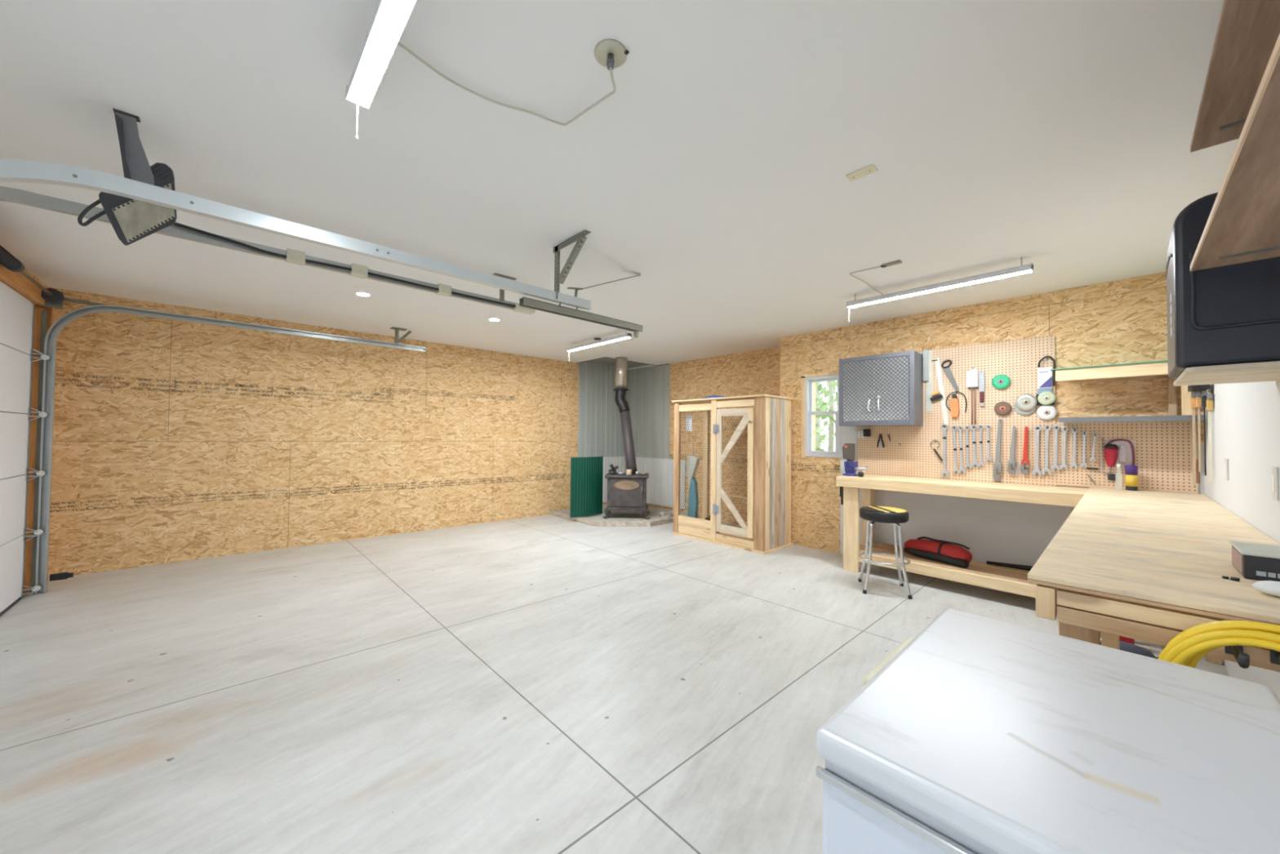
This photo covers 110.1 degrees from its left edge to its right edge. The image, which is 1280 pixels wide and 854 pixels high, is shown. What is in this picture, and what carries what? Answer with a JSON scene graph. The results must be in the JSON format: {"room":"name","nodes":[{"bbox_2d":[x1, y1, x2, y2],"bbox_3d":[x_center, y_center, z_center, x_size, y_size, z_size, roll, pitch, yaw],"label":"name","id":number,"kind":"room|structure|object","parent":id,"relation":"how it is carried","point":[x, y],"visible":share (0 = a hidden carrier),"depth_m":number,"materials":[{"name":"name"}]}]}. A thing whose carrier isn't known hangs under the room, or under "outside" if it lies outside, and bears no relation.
{"room":"garage","nodes":[
{"label":"garage","id":0,"kind":"room"},
{"bbox_2d":[23,267,48,288],"bbox_3d":[-2.989,0.018,1.401,0.104,2.600,6.920,2,-2,-43],"label":"wall","id":1,"kind":"structure","parent":0,"point":[27,271],"depth_m":3.73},
{"bbox_2d":[0,263,44,306],"bbox_3d":[-3.928,-1.064,2.589,0.085,0.124,2.920,2,-2,-43],"label":"trim","id":2,"kind":"structure","parent":1,"relation":"attached to","point":[17,282],"depth_m":3.25,"materials":[{"name":"orange wood"}]},
{"bbox_2d":[0,280,49,616],"bbox_3d":[-4.025,0.168,2.675,0.132,2.337,2.500,2,-2,-43],"label":"door","id":3,"kind":"structure","parent":1,"relation":"in","point":[16,311],"depth_m":3.31,"materials":[{"name":"white metal"}]},
{"bbox_2d":[0,244,64,308],"bbox_3d":[-3.893,-1.065,2.662,0.145,0.140,2.780,2,-2,-43],"label":"spring","id":4,"kind":"object","parent":1,"relation":"attached to","point":[53,298],"visible":1,"depth_m":3.26,"materials":[{"name":"metal"}]},
{"bbox_2d":[23,305,53,595],"bbox_3d":[-4.940,0.097,3.655,0.110,2.500,0.120,2,-2,-43],"label":"trim","id":5,"kind":"structure","parent":1,"relation":"attached to","point":[37,310],"depth_m":3.61,"materials":[{"name":"orange wood"}]},
{"bbox_2d":[48,287,627,578],"bbox_3d":[-2.813,0.125,6.385,7.140,2.600,0.150,2,-2,-43],"label":"wall","id":6,"kind":"structure","parent":0,"point":[175,441],"depth_m":5.07,"materials":[{"name":"wood"}]},
{"bbox_2d":[577,361,626,457],"bbox_3d":[-0.667,-0.280,8.268,1.130,1.730,0.014,2,-2,-43],"label":"siding","id":7,"kind":"object","parent":6,"relation":"attached to","point":[599,422],"visible":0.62,"depth_m":8.18,"materials":[{"name":"grey metal"}]},
{"bbox_2d":[602,456,626,502],"bbox_3d":[-0.680,0.970,8.220,1.100,0.830,0.014,2,-2,-43],"label":"siding","id":8,"kind":"object","parent":6,"relation":"attached to","point":[620,461],"visible":0.23,"depth_m":8.31,"materials":[{"name":"white metal"}]},
{"bbox_2d":[585,357,648,368],"bbox_3d":[-0.403,-1.159,7.974,1.200,0.007,0.820,2,-2,-43],"label":"trim","id":9,"kind":"structure","parent":6,"relation":"attached to","point":[605,361],"depth_m":8.06,"materials":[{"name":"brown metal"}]},
{"bbox_2d":[0,514,1230,853],"bbox_3d":[-0.423,1.453,3.764,7.140,0.120,7.220,2,-2,-43],"label":"floor","id":10,"kind":"structure","parent":0,"point":[542,684],"depth_m":2.30,"materials":[{"name":"concrete"}]},
{"bbox_2d":[549,504,687,526],"bbox_3d":[-0.287,1.436,7.362,1.690,0.070,1.810,2,-2,-43],"label":"platform","id":11,"kind":"object","parent":10,"relation":"on","point":[615,518],"visible":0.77,"depth_m":6.88,"materials":[{"name":"stone"}]},
{"bbox_2d":[569,456,603,517],"bbox_3d":[-0.810,0.925,6.979,0.620,0.915,0.063,2,-2,-43],"label":"corrugated panel","id":12,"kind":"object","parent":11,"relation":"on","point":[586,473],"visible":1,"depth_m":6.92,"materials":[{"name":"green metal"}]},
{"bbox_2d":[602,472,649,519],"bbox_3d":[-0.201,1.082,7.112,0.730,0.660,0.597,1,-1,1],"label":"wood stove","id":13,"kind":"object","parent":11,"relation":"on","point":[624,492],"visible":1,"depth_m":6.85,"materials":[{"name":"metal"}]},
{"bbox_2d":[613,356,636,474],"bbox_3d":[-0.243,-0.201,7.269,0.412,1.935,0.249,0,-1,30],"label":"pipe","id":14,"kind":"object","parent":13,"relation":"on","point":[620,389],"visible":0.95,"depth_m":7.22,"materials":[{"name":"black metal"}]},
{"bbox_2d":[671,394,795,554],"bbox_3d":[1.161,0.547,5.810,0.715,1.810,1.450,2,-2,-43],"label":"tall cabinet","id":15,"kind":"object","parent":10,"relation":"on","point":[767,529],"visible":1,"depth_m":5.40,"materials":[{"name":"brown wood"}]},
{"bbox_2d":[685,454,699,518],"bbox_3d":[0.711,0.901,6.052,0.070,1.049,0.197,2,-2,-43],"label":"bundle","id":16,"kind":"object","parent":15,"relation":"in","point":[690,460],"visible":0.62,"depth_m":6.02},
{"bbox_2d":[857,506,912,599],"bbox_3d":[2.134,1.070,3.917,0.400,0.707,0.400,0,-1,20],"label":"bar stool","id":17,"kind":"object","parent":10,"relation":"on","point":[883,514],"visible":1,"depth_m":3.83,"materials":[{"name":"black metal"}]},
{"bbox_2d":[861,506,906,512],"bbox_3d":[2.137,0.720,3.924,0.356,0.007,0.356,0,-1,20],"label":"print","id":18,"kind":"object","parent":17,"relation":"on","point":[864,508],"depth_m":3.87},
{"bbox_2d":[835,473,1088,597],"bbox_3d":[3.023,0.963,3.870,0.645,0.933,2.370,2,-2,-43],"label":"workbench","id":19,"kind":"object","parent":10,"relation":"on","point":[1014,580],"visible":0.61,"depth_m":3.94,"materials":[{"name":"brown wood"}]},
{"bbox_2d":[842,443,854,461],"bbox_3d":[2.259,0.340,4.846,0.085,0.325,0.110,2,-2,-43],"label":"tool case","id":20,"kind":"object","parent":19,"relation":"on","point":[848,449],"visible":0.78,"depth_m":4.81,"materials":[{"name":"paint"}]},
{"bbox_2d":[842,461,867,476],"bbox_3d":[2.217,0.432,4.625,0.173,0.150,0.235,2,-2,-43],"label":"bench vise","id":21,"kind":"object","parent":19,"relation":"on","point":[851,467],"visible":1,"depth_m":4.61,"materials":[{"name":"blue paint"}]},
{"bbox_2d":[868,541,905,552],"bbox_3d":[2.543,1.223,4.574,0.100,0.038,0.370,2,-2,-43],"label":"board","id":22,"kind":"object","parent":19,"relation":"on","point":[878,544],"visible":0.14,"depth_m":4.57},
{"bbox_2d":[904,536,972,568],"bbox_3d":[2.764,1.141,4.178,0.193,0.187,0.586,1,-1,-27],"label":"bag","id":23,"kind":"object","parent":19,"relation":"on","point":[942,551],"visible":1,"depth_m":4.09,"materials":[{"name":"fabric"}]},
{"bbox_2d":[986,560,1032,570],"bbox_3d":[3.516,1.204,3.628,0.068,0.049,1.122,2,-2,-43],"label":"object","id":24,"kind":"object","parent":19,"relation":"on","point":[1002,564],"visible":0.29,"depth_m":3.90,"materials":[{"name":"plastic"}]},
{"bbox_2d":[816,608,1279,853],"bbox_3d":[0.713,0.910,0.780,0.765,0.862,0.570,2,-2,-43],"label":"chest freezer","id":25,"kind":"object","parent":10,"relation":"on","point":[975,734],"visible":1,"depth_m":0.67,"materials":[{"name":"metal"}]},
{"bbox_2d":[1100,637,1158,658],"bbox_3d":[2.889,1.343,2.658,0.333,0.156,0.120,0,-1,24],"label":"shoe","id":26,"kind":"object","parent":10,"relation":"on","point":[1126,646],"visible":0.23,"depth_m":2.62,"materials":[{"name":"rubber"}]},
{"bbox_2d":[1027,486,1279,671],"bbox_3d":[2.521,0.915,2.184,3.645,0.948,0.581,2,-2,-43],"label":"workbench","id":27,"kind":"object","parent":10,"relation":"on","point":[1145,566],"depth_m":1.23,"materials":[{"name":"brown wood"}]},
{"bbox_2d":[1124,465,1137,490],"bbox_3d":[3.760,0.389,3.421,0.068,0.190,0.068,2,-2,-43],"label":"spray can","id":28,"kind":"object","parent":27,"relation":"on","point":[1131,471],"visible":1,"depth_m":3.40,"materials":[{"name":"metal"}]},
{"bbox_2d":[1228,540,1279,581],"bbox_3d":[1.797,0.383,1.243,0.218,0.072,0.175,2,-2,-43],"label":"carton","id":29,"kind":"object","parent":27,"relation":"on","point":[1255,561],"visible":1,"depth_m":1.23,"materials":[{"name":"cardboard"}]},
{"bbox_2d":[1251,580,1279,596],"bbox_3d":[1.568,0.397,1.092,0.089,0.034,0.089,2,-2,-43],"label":"rag","id":30,"kind":"object","parent":27,"relation":"on","point":[1268,587],"visible":1,"depth_m":1.09,"materials":[{"name":"fabric"}]},
{"bbox_2d":[0,0,1238,369],"bbox_3d":[-0.396,-1.281,3.822,7.140,0.150,7.220,2,-2,-43],"label":"ceiling","id":31,"kind":"structure","parent":0,"point":[1055,135],"depth_m":2.00,"materials":[{"name":"white paint"}]},
{"bbox_2d":[77,108,177,245],"bbox_3d":[-2.139,-1.017,1.907,0.231,0.492,0.256,0,-1,16],"label":"heater","id":32,"kind":"object","parent":31,"relation":"hanging from","point":[132,220],"visible":0.8,"depth_m":1.87,"materials":[{"name":"grey paint"}]},
{"bbox_2d":[113,183,174,242],"bbox_3d":[-2.110,-0.916,1.905,0.170,0.269,0.051,1,-1,-31],"label":"grille","id":33,"kind":"object","parent":32,"relation":"attached to","point":[134,220],"depth_m":1.90,"materials":[{"name":"metal"}]},
{"bbox_2d":[31,297,426,594],"bbox_3d":[-3.807,0.075,4.618,2.970,2.605,0.110,2,-2,-43],"label":"door track","id":34,"kind":"object","parent":31,"relation":"attached to","point":[48,341],"visible":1,"depth_m":3.66,"materials":[{"name":"metal"}]},
{"bbox_2d":[48,571,74,581],"bbox_3d":[-4.784,1.234,3.701,0.120,0.050,0.045,2,-2,-43],"label":"sensor","id":35,"kind":"object","parent":34,"relation":"attached to","point":[56,576],"visible":1,"depth_m":3.69,"materials":[{"name":"black plastic"}]},
{"bbox_2d":[0,186,535,314],"bbox_3d":[-2.016,0.056,2.767,2.992,2.600,0.080,2,-2,-43],"label":"door track","id":36,"kind":"object","parent":31,"relation":"hanging from","point":[178,230],"visible":0.93,"depth_m":2.63,"materials":[{"name":"metal"}]},
{"bbox_2d":[0,158,640,310],"bbox_3d":[-1.191,0.053,2.229,3.476,2.600,0.370,2,-2,-43],"label":"door track","id":37,"kind":"object","parent":31,"relation":"hanging from","point":[11,170],"visible":1,"depth_m":1.99,"materials":[{"name":"metal"}]},
{"bbox_2d":[519,297,642,337],"bbox_3d":[-0.378,-0.790,3.250,1.050,0.124,0.076,2,-2,-43],"label":"channel","id":38,"kind":"object","parent":37,"relation":"attached to","point":[526,302],"visible":0.99,"depth_m":3.18,"materials":[{"name":"metal"}]},
{"bbox_2d":[345,0,417,139],"bbox_3d":[-0.584,-1.144,1.137,0.072,0.240,1.240,2,-2,-43],"label":"light","id":39,"kind":"object","parent":31,"relation":"hanging from","point":[390,18],"visible":1,"depth_m":1.36,"materials":[{"name":"white"}]},
{"bbox_2d":[398,42,616,125],"bbox_3d":[-0.467,-1.198,1.611,0.736,0.089,0.347,1,-1,-9],"label":"lamp cord","id":40,"kind":"object","parent":31,"relation":"attached to","point":[401,45],"visible":0.9,"depth_m":1.65,"materials":[{"name":"beige plastic"}]},
{"bbox_2d":[566,329,631,360],"bbox_3d":[-0.555,-1.047,5.752,0.072,0.240,1.270,2,-2,-43],"label":"light","id":41,"kind":"object","parent":31,"relation":"hanging from","point":[627,335],"visible":0.96,"depth_m":5.65,"materials":[{"name":"white"}]},
{"bbox_2d":[568,337,630,351],"bbox_3d":[-0.555,-1.067,5.752,0.064,0.026,1.258,2,-2,-43],"label":"diffuser","id":42,"kind":"object","parent":41,"relation":"attached to","point":[610,340],"depth_m":5.71,"materials":[{"name":"white"}]},
{"bbox_2d":[594,39,629,70],"bbox_3d":[-0.099,-1.227,1.499,0.108,0.050,0.108,2,-2,-43],"label":"junction cover","id":43,"kind":"object","parent":31,"relation":"attached to","point":[609,53],"visible":0.98,"depth_m":1.49,"materials":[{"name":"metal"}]},
{"bbox_2d":[845,164,877,182],"bbox_3d":[1.067,-1.221,2.154,0.060,0.012,0.125,2,-2,-43],"label":"cover plate","id":44,"kind":"object","parent":31,"relation":"attached to","point":[868,170],"depth_m":2.15,"materials":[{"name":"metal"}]},
{"bbox_2d":[846,257,1033,321],"bbox_3d":[2.291,-1.065,3.550,0.072,0.240,1.250,2,-2,-43],"label":"light","id":45,"kind":"object","parent":31,"relation":"hanging from","point":[1026,268],"visible":1,"depth_m":3.44,"materials":[{"name":"white"}]},
{"bbox_2d":[848,270,1031,307],"bbox_3d":[2.292,-1.085,3.550,0.064,0.026,1.238,2,-2,-43],"label":"diffuser","id":46,"kind":"object","parent":45,"relation":"attached to","point":[998,274],"depth_m":3.48,"materials":[{"name":"white"}]},
{"bbox_2d":[626,346,780,524],"bbox_3d":[1.007,0.184,7.404,0.150,2.600,3.550,2,-2,-43],"label":"wall","id":47,"kind":"structure","parent":0,"point":[755,372],"depth_m":6.94,"materials":[{"name":"wood"}]},
{"bbox_2d":[627,364,670,458],"bbox_3d":[0.135,-0.254,8.233,0.014,1.694,1.115,2,-2,-43],"label":"siding","id":48,"kind":"object","parent":47,"relation":"attached to","point":[649,388],"visible":0.87,"depth_m":8.17,"materials":[{"name":"grey metal"}]},
{"bbox_2d":[635,457,685,509],"bbox_3d":[0.251,0.975,8.050,0.014,0.830,1.480,2,-2,-43],"label":"siding","id":49,"kind":"object","parent":47,"relation":"attached to","point":[660,483],"visible":0.56,"depth_m":7.92,"materials":[{"name":"white metal"}]},
{"bbox_2d":[780,271,1204,566],"bbox_3d":[3.173,0.148,4.694,0.660,2.600,3.370,2,-2,-43],"label":"wall","id":50,"kind":"structure","parent":0,"point":[1122,321],"depth_m":4.10,"materials":[{"name":"brown wood"}]},
{"bbox_2d":[800,371,840,457],"bbox_3d":[2.179,-0.131,5.353,0.112,1.015,0.473,2,-2,-43],"label":"window","id":51,"kind":"structure","parent":50,"relation":"in","point":[806,380],"depth_m":5.43,"materials":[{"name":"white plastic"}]},
{"bbox_2d":[857,335,1198,493],"bbox_3d":[3.239,-0.137,4.124,0.006,1.283,2.380,2,-2,-43],"label":"pegboard","id":52,"kind":"object","parent":50,"relation":"attached to","point":[1163,450],"visible":0.79,"depth_m":4.00,"materials":[{"name":"wood"}]},
{"bbox_2d":[839,350,923,426],"bbox_3d":[2.502,-0.376,4.683,0.333,0.727,0.728,2,-2,-43],"label":"upper cabinet","id":53,"kind":"object","parent":52,"relation":"attached to","point":[886,389],"visible":1,"depth_m":4.55,"materials":[{"name":"metal"}]},
{"bbox_2d":[922,349,928,381],"bbox_3d":[2.874,-0.617,4.502,0.024,0.315,0.044,2,-2,-43],"label":"power strip","id":54,"kind":"object","parent":52,"relation":"hanging from","point":[925,353],"visible":1,"depth_m":4.49,"materials":[{"name":"grey metal"}]},
{"bbox_2d":[925,350,932,411],"bbox_3d":[2.900,-0.464,4.491,0.004,0.610,0.052,2,-2,-43],"label":"steel rule","id":55,"kind":"object","parent":52,"relation":"hanging from","point":[928,384],"visible":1,"depth_m":4.49,"materials":[{"name":"metal"}]},
{"bbox_2d":[1037,391,1055,404],"bbox_3d":[3.471,-0.246,3.819,0.018,0.116,0.116,2,-2,-43],"label":"disc","id":56,"kind":"object","parent":52,"relation":"hanging from","point":[1046,397],"visible":1,"depth_m":3.81,"materials":[{"name":"green plastic"}]},
{"bbox_3d":[3.042,-0.337,4.306,0.044,0.028,0.012,2,-2,-43],"label":"hook","id":57,"kind":"object","parent":52,"relation":"attached to","visible":0},
{"bbox_2d":[945,391,966,417],"bbox_3d":[3.038,-0.219,4.300,0.032,0.244,0.171,2,-2,-43],"label":"reel","id":58,"kind":"object","parent":57,"relation":"hanging from","point":[954,406],"visible":1,"depth_m":4.30,"materials":[{"name":"orange plastic"}]},
{"bbox_3d":[3.733,0.134,3.546,0.044,0.028,0.012,2,-2,-43],"label":"hook","id":59,"kind":"object","parent":52,"relation":"attached to","visible":0},
{"bbox_2d":[1103,444,1117,475],"bbox_3d":[3.717,0.257,3.530,0.076,0.244,0.076,2,-2,-43],"label":"funnel","id":60,"kind":"object","parent":59,"relation":"hanging from","point":[1110,451],"visible":1,"depth_m":3.51,"materials":[{"name":"red plastic"}]},
{"bbox_3d":[2.974,-0.007,4.369,0.044,0.028,0.012,2,-2,-43],"label":"hook","id":61,"kind":"object","parent":52,"relation":"attached to","visible":0},
{"bbox_2d":[940,423,949,477],"bbox_3d":[2.973,0.232,4.362,0.012,0.523,0.069,2,-2,-43],"label":"wrench","id":62,"kind":"object","parent":61,"relation":"hanging from","point":[944,470],"visible":1,"depth_m":4.36,"materials":[{"name":"silver metal"}]},
{"bbox_3d":[3.027,0.002,4.312,0.044,0.028,0.012,2,-2,-43],"label":"hook","id":63,"kind":"object","parent":52,"relation":"attached to","visible":0},
{"bbox_2d":[951,425,959,474],"bbox_3d":[3.032,0.218,4.299,0.012,0.468,0.067,2,-2,-43],"label":"wrench","id":64,"kind":"object","parent":63,"relation":"hanging from","point":[955,468],"visible":1,"depth_m":4.30,"materials":[{"name":"silver metal"}]},
{"bbox_2d":[1050,360,1204,422],"bbox_3d":[3.689,-0.251,3.428,0.320,0.430,0.775,2,-2,-43],"label":"wall shelf","id":65,"kind":"object","parent":50,"relation":"attached to","point":[1156,369],"visible":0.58,"depth_m":3.31,"materials":[{"name":"brown wood"}]},
{"bbox_2d":[1203,378,1279,699],"bbox_3d":[1.807,0.057,1.028,6.630,2.600,0.150,2,-2,-43],"label":"wall","id":66,"kind":"structure","parent":0,"point":[1246,416],"depth_m":2.10,"materials":[{"name":"white paint"}]},
{"bbox_2d":[1187,384,1210,391],"bbox_3d":[3.708,-0.265,2.968,0.260,0.038,0.075,2,-2,-43],"label":"rail","id":67,"kind":"object","parent":66,"relation":"attached to","point":[1200,387],"visible":0.71,"depth_m":2.90,"materials":[{"name":"black plastic"}]},
{"bbox_2d":[1190,391,1200,486],"bbox_3d":[3.717,0.077,2.991,0.060,0.640,0.036,2,-2,-43],"label":"clamp","id":68,"kind":"object","parent":67,"relation":"hanging from","point":[1193,400],"depth_m":3.00,"materials":[{"name":"metal"}]},
{"bbox_2d":[1195,390,1201,471],"bbox_3d":[3.690,0.026,2.949,0.060,0.540,0.024,2,-2,-43],"label":"clamp","id":69,"kind":"object","parent":67,"relation":"hanging from","point":[1198,394],"visible":0.9,"depth_m":2.96,"materials":[{"name":"metal"}]},
{"bbox_2d":[1200,389,1207,475],"bbox_3d":[3.666,0.035,2.901,0.060,0.560,0.024,2,-2,-43],"label":"clamp","id":70,"kind":"object","parent":67,"relation":"hanging from","point":[1203,398],"visible":0.83,"depth_m":2.91,"materials":[{"name":"grey metal"}]},
{"bbox_2d":[1206,392,1213,482],"bbox_3d":[3.640,0.066,2.854,0.060,0.575,0.024,2,-2,-43],"label":"clamp","id":71,"kind":"object","parent":67,"relation":"hanging from","point":[1209,396],"visible":1,"depth_m":2.86,"materials":[{"name":"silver metal"}]},
{"bbox_2d":[1173,360,1279,386],"bbox_3d":[2.150,-0.163,1.621,0.550,0.072,0.250,2,-2,-43],"label":"shelf board","id":72,"kind":"object","parent":66,"relation":"attached to","point":[1264,371],"visible":1,"depth_m":1.55,"materials":[{"name":"wood"}]},
{"bbox_2d":[1165,192,1279,378],"bbox_3d":[2.123,-0.500,1.621,0.425,0.596,0.270,2,-2,-43],"label":"case","id":73,"kind":"object","parent":72,"relation":"on","point":[1226,314],"visible":0.73,"depth_m":1.52,"materials":[{"name":"black plastic"}]},
{"bbox_2d":[1189,33,1279,271],"bbox_3d":[0.739,-0.761,0.312,3.275,0.408,0.240,2,-2,-43],"label":"shelf board","id":74,"kind":"object","parent":66,"relation":"attached to","point":[1242,225],"visible":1,"depth_m":1.04,"materials":[{"name":"wood"}]},
{"bbox_2d":[1190,0,1279,152],"bbox_3d":[0.742,-0.973,0.315,3.275,0.024,0.235,2,-2,-43],"label":"shelf board","id":75,"kind":"object","parent":66,"relation":"attached to","point":[1248,31],"visible":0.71,"depth_m":1.17,"materials":[{"name":"wood"}]},
{"bbox_2d":[1271,466,1279,500],"bbox_3d":[2.430,0.215,1.712,0.076,0.125,0.008,2,-2,-43],"label":"wall plate","id":76,"kind":"object","parent":66,"relation":"attached to","point":[1275,470],"visible":1,"depth_m":1.70,"materials":[{"name":"white plastic"}]},
{"bbox_3d":[3.265,-0.059,4.057,0.044,0.028,0.012,2,-2,-43],"label":"hook","id":77,"kind":"object","parent":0,"visible":0},
{"bbox_2d":[992,418,1002,480],"bbox_3d":[3.247,0.208,4.062,0.034,0.563,0.066,2,-2,-43],"label":"wrench","id":78,"kind":"object","parent":77,"relation":"hanging from","point":[997,465],"visible":1,"depth_m":4.05,"materials":[{"name":"metal"}]},
{"bbox_3d":[3.333,0.009,3.982,0.044,0.028,0.012,2,-2,-43],"label":"hook","id":79,"kind":"object","parent":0,"visible":0},
{"bbox_2d":[1007,426,1016,474],"bbox_3d":[3.315,0.206,3.988,0.031,0.424,0.060,2,-2,-43],"label":"wrench","id":80,"kind":"object","parent":79,"relation":"hanging from","point":[1011,462],"visible":1,"depth_m":3.98,"materials":[{"name":"metal"}]},
{"bbox_3d":[3.388,0.009,3.922,0.044,0.028,0.012,2,-2,-43],"label":"hook","id":81,"kind":"object","parent":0,"visible":0},
{"bbox_2d":[1020,426,1030,473],"bbox_3d":[3.377,0.201,3.922,0.031,0.414,0.059,2,-2,-43],"label":"wrench","id":82,"kind":"object","parent":81,"relation":"hanging from","point":[1025,461],"visible":1,"depth_m":3.91,"materials":[{"name":"red paint"}]},
{"bbox_3d":[3.136,-0.548,4.211,0.044,0.028,0.012,2,-2,-43],"label":"hook","id":83,"kind":"object","parent":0,"visible":0},
{"bbox_2d":[966,367,977,424],"bbox_3d":[3.132,-0.290,4.217,0.016,0.535,0.088,2,-2,-43],"label":"rods","id":84,"kind":"object","parent":83,"relation":"hanging from","point":[972,375],"visible":1,"depth_m":4.21,"materials":[{"name":"metal"}]},
{"bbox_3d":[3.439,0.007,3.867,0.044,0.028,0.012,2,-2,-43],"label":"hook","id":85,"kind":"object","parent":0,"visible":0},
{"bbox_2d":[1032,425,1041,476],"bbox_3d":[3.432,0.207,3.868,0.012,0.440,0.062,2,-2,-43],"label":"wrench","id":86,"kind":"object","parent":85,"relation":"hanging from","point":[1037,469],"visible":1,"depth_m":3.86,"materials":[{"name":"silver metal"}]},
{"bbox_3d":[3.480,0.002,3.823,0.044,0.028,0.012,2,-2,-43],"label":"hook","id":87,"kind":"object","parent":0,"visible":0},
{"bbox_2d":[1041,425,1050,475],"bbox_3d":[3.474,0.197,3.823,0.012,0.429,0.060,2,-2,-43],"label":"wrench","id":88,"kind":"object","parent":87,"relation":"hanging from","point":[1046,468],"visible":1,"depth_m":3.82,"materials":[{"name":"silver metal"}]},
{"bbox_3d":[3.519,0.001,3.781,0.044,0.028,0.012,2,-2,-43],"label":"hook","id":89,"kind":"object","parent":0,"visible":0},
{"bbox_2d":[1051,425,1059,471],"bbox_3d":[3.513,0.180,3.782,0.012,0.392,0.055,2,-2,-43],"label":"wrench","id":90,"kind":"object","parent":89,"relation":"hanging from","point":[1055,465],"visible":1,"depth_m":3.78,"materials":[{"name":"silver metal"}]},
{"bbox_3d":[3.179,-0.509,4.164,0.044,0.028,0.012,2,-2,-43],"label":"hook","id":91,"kind":"object","parent":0,"visible":0},
{"bbox_2d":[978,370,984,405],"bbox_3d":[3.181,-0.358,4.164,0.022,0.326,0.040,2,-2,-43],"label":"knife","id":92,"kind":"object","parent":91,"relation":"hanging from","point":[981,374],"visible":1,"depth_m":4.16,"materials":[{"name":"metal"}]},
{"bbox_3d":[2.937,-0.665,4.430,0.044,0.028,0.012,2,-2,-43],"label":"hook","id":93,"kind":"object","parent":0,"visible":0},
{"bbox_2d":[931,357,949,426],"bbox_3d":[2.961,-0.348,4.411,0.008,0.680,0.145,2,-2,-43],"label":"saw","id":94,"kind":"object","parent":93,"relation":"hanging from","point":[943,402],"visible":1,"depth_m":4.40,"materials":[{"name":"white metal"}]},
{"bbox_3d":[3.274,-0.415,4.058,0.044,0.028,0.012,2,-2,-43],"label":"hook","id":95,"kind":"object","parent":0,"visible":0},
{"bbox_2d":[991,374,1010,388],"bbox_3d":[3.272,-0.411,4.056,0.025,0.132,0.132,2,-2,-43],"label":"disc","id":96,"kind":"object","parent":95,"relation":"hanging from","point":[1005,381],"visible":1,"depth_m":4.05,"materials":[{"name":"plastic"}]},
{"bbox_3d":[3.280,-0.171,4.044,0.044,0.028,0.012,2,-2,-43],"label":"hook","id":97,"kind":"object","parent":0,"visible":0},
{"bbox_2d":[994,401,1011,415],"bbox_3d":[3.278,-0.167,4.042,0.025,0.126,0.126,2,-2,-43],"label":"disc","id":98,"kind":"object","parent":97,"relation":"hanging from","point":[1006,409],"visible":1,"depth_m":4.04,"materials":[{"name":"brown plastic"}]},
{"bbox_3d":[3.391,-0.221,3.926,0.044,0.028,0.012,2,-2,-43],"label":"hook","id":99,"kind":"object","parent":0,"visible":0},
{"bbox_2d":[1015,394,1037,410],"bbox_3d":[3.382,-0.217,3.917,0.025,0.144,0.144,2,-2,-43],"label":"disc","id":100,"kind":"object","parent":99,"relation":"hanging from","point":[1031,402],"visible":1,"depth_m":3.91,"materials":[{"name":"silver metal"}]},
{"bbox_3d":[3.480,-0.128,3.827,0.044,0.028,0.012,2,-2,-43],"label":"hook","id":101,"kind":"object","parent":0,"visible":0},
{"bbox_2d":[1036,404,1057,419],"bbox_3d":[3.482,-0.124,3.829,0.015,0.128,0.128,2,-2,-43],"label":"disc","id":102,"kind":"object","parent":101,"relation":"hanging from","point":[1051,411],"visible":1,"depth_m":3.83,"materials":[{"name":"white plastic"}]},
{"bbox_3d":[2.998,-0.644,4.364,0.044,0.028,0.012,2,-2,-43],"label":"hook","id":103,"kind":"object","parent":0,"visible":0},
{"bbox_2d":[941,359,959,391],"bbox_3d":[3.015,-0.497,4.349,0.016,0.322,0.144,2,-2,-43],"label":"saw","id":104,"kind":"object","parent":103,"relation":"hanging from","point":[947,370],"visible":1,"depth_m":4.35,"materials":[{"name":"metal"}]},
{"label":"outside","id":105,"kind":"structure","parent":0,"visible":0},
{"bbox_3d":[11.675,1.918,13.534,24.400,0.200,24.000,2,-2,-43],"label":"lawn","id":106,"kind":"structure","parent":105,"visible":0},
{"bbox_2d":[815,381,835,451],"bbox_3d":[4.748,-1.312,10.313,5.460,5.990,4.492,0,-1,13],"label":"tree","id":107,"kind":"object","parent":106,"relation":"on","point":[831,424],"visible":0.02,"depth_m":9.93,"materials":[{"name":"green plant"}]},
{"bbox_2d":[815,381,837,450],"bbox_3d":[4.396,-1.366,9.312,4.326,6.050,5.189,2,-2,-43],"label":"tree","id":108,"kind":"object","parent":106,"relation":"on","point":[834,384],"visible":0.05,"depth_m":9.39,"materials":[{"name":"green plant"}]},
{"bbox_2d":[815,384,837,443],"bbox_3d":[3.156,-1.040,9.681,4.808,5.391,4.663,1,-1,-31],"label":"tree","id":109,"kind":"object","parent":106,"relation":"on","point":[824,407],"visible":0.02,"depth_m":9.59,"materials":[{"name":"green plant"}]},
{"bbox_2d":[815,382,837,450],"bbox_3d":[5.305,-1.882,13.366,4.559,7.272,5.934,2,-2,-43],"label":"tree","id":110,"kind":"object","parent":106,"relation":"on","point":[818,393],"visible":0.04,"depth_m":13.31,"materials":[{"name":"green plant"}]},
{"bbox_3d":[3.487,-0.598,3.835,0.044,0.028,0.012,2,-2,-43],"label":"hook","id":111,"kind":"object","parent":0,"visible":0},
{"bbox_2d":[1035,355,1055,405],"bbox_3d":[3.479,-0.398,3.836,0.028,0.422,0.124,2,-2,-43],"label":"belt","id":112,"kind":"object","parent":111,"relation":"hanging from","point":[1044,374],"visible":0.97,"depth_m":3.84,"materials":[{"name":"white paper"}]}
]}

